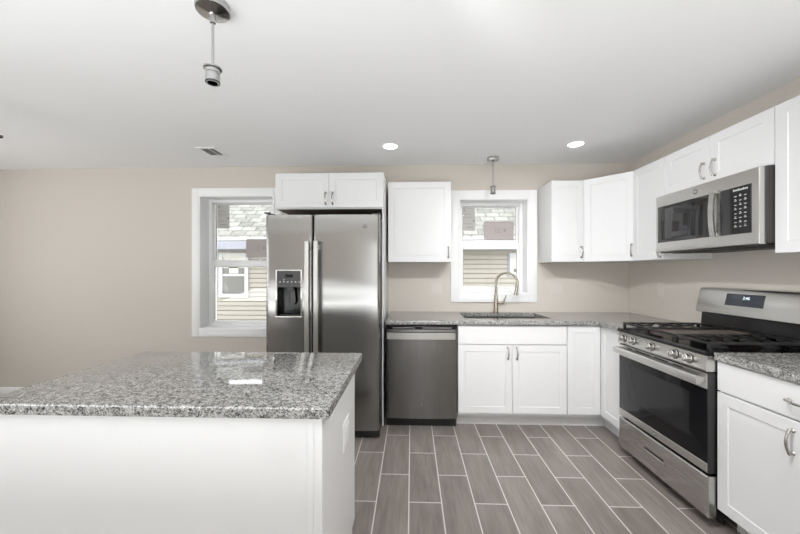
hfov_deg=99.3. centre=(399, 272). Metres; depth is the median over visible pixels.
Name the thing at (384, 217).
panel
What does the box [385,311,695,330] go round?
countertop
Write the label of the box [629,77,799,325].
wall
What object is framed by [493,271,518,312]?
faucet
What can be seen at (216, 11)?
pendant light
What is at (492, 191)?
socket
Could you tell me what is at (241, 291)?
neighbor house
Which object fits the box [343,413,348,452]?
outlet
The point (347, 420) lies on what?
receptacle
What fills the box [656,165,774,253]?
microwave
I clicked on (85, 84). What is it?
ceiling
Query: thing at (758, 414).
base cabinet
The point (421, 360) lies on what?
dishwasher
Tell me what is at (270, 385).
island countertop
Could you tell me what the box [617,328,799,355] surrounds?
cooktop
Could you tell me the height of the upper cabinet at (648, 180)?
0.756 m
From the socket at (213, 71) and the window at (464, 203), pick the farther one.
the window at (464, 203)
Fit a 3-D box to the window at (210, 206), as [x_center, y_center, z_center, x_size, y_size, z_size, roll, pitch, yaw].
[-1.721,-0.106,3.704,0.956,1.568,0.264,0,0,2]
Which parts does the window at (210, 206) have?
sash, frame, sash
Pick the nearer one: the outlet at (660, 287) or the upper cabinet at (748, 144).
the upper cabinet at (748, 144)
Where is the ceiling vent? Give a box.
[195,147,227,155]
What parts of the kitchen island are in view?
panel, corner trim, panel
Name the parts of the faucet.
spout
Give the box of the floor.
[352,414,740,533]
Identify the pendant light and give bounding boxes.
[194,0,230,86]
[487,156,498,193]
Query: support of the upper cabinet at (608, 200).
attached to the wall at (96, 264)
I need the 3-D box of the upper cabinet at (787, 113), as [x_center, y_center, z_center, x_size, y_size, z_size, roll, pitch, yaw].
[2.071,-0.476,1.510,0.382,0.756,0.458,0,0,2]
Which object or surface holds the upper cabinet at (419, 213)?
attached to the wall at (96, 264)
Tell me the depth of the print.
3.79 m
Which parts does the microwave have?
door glass, handle, control panel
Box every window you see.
[192,188,281,336]
[451,190,536,301]
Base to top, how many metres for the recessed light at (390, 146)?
0.007 m
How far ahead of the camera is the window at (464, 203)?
3.50 m
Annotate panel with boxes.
[382,208,387,425]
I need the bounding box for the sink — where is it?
[463,316,538,318]
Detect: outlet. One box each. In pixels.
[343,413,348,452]
[431,283,441,294]
[551,284,561,294]
[657,284,663,296]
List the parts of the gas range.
knob, knob, knob, handle, door glass, control panel, storage drawer, oven door, knob, knob, display panel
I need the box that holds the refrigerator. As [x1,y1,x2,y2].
[264,212,381,436]
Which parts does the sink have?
bowl, bowl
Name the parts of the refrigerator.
freezer door, handle, handle, fridge door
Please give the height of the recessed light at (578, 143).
0.007 m
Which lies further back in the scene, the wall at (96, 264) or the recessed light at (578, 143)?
the wall at (96, 264)
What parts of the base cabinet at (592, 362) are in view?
door, door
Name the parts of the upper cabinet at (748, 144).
door, handle, handle, door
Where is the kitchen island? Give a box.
[0,373,354,533]
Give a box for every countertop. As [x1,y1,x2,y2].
[0,351,361,418]
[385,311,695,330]
[714,352,799,383]
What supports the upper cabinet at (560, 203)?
attached to the wall at (96, 264)
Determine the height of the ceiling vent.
0.010 m
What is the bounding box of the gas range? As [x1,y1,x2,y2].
[613,287,799,524]
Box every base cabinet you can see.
[456,316,566,424]
[562,325,621,436]
[717,361,799,533]
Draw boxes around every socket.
[203,63,221,86]
[490,186,495,193]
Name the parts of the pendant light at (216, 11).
rod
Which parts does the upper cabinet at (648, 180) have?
door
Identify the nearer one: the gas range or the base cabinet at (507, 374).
the gas range
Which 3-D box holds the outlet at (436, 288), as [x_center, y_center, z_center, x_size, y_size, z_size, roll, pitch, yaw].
[0.378,0.171,3.521,0.116,0.115,0.008,0,0,2]
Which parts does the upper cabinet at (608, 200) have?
door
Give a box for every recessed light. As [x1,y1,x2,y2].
[381,143,398,149]
[566,140,585,147]
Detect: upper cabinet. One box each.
[275,172,387,218]
[388,182,450,262]
[538,180,583,262]
[574,171,658,262]
[633,157,712,260]
[665,106,774,194]
[775,95,799,252]
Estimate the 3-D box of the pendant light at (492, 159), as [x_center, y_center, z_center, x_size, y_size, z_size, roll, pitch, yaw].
[0.903,-0.939,3.301,0.116,0.350,0.116,0,0,2]
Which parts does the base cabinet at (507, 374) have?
door, false drawer, door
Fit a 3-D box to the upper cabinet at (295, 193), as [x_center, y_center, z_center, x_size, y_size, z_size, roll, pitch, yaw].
[-0.606,-0.708,3.235,0.946,0.314,0.644,0,0,2]
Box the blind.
[223,256,243,273]
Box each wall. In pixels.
[0,163,628,386]
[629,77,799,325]
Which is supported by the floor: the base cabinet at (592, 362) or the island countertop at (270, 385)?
the base cabinet at (592, 362)
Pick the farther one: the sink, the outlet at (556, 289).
the outlet at (556, 289)
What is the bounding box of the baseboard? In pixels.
[0,387,24,394]
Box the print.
[247,239,265,250]
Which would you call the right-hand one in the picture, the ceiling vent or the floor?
the floor
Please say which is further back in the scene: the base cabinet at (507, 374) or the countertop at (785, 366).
the base cabinet at (507, 374)
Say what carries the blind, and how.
hanging from the neighbor house
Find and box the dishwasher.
[386,325,456,425]
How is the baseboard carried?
attached to the wall at (96, 264)
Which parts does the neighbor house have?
pane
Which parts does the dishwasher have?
handle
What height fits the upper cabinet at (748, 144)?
0.297 m
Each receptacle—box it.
[345,425,346,443]
[347,420,348,438]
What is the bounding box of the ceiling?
[0,0,799,169]
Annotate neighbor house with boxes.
[217,205,515,319]
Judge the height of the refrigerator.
1.808 m
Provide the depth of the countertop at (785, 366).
1.57 m
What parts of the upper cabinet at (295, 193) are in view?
door, door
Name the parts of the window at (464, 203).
sash, sash, frame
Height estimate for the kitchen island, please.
0.876 m
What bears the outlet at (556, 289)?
attached to the wall at (96, 264)
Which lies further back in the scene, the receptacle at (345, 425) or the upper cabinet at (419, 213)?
the upper cabinet at (419, 213)

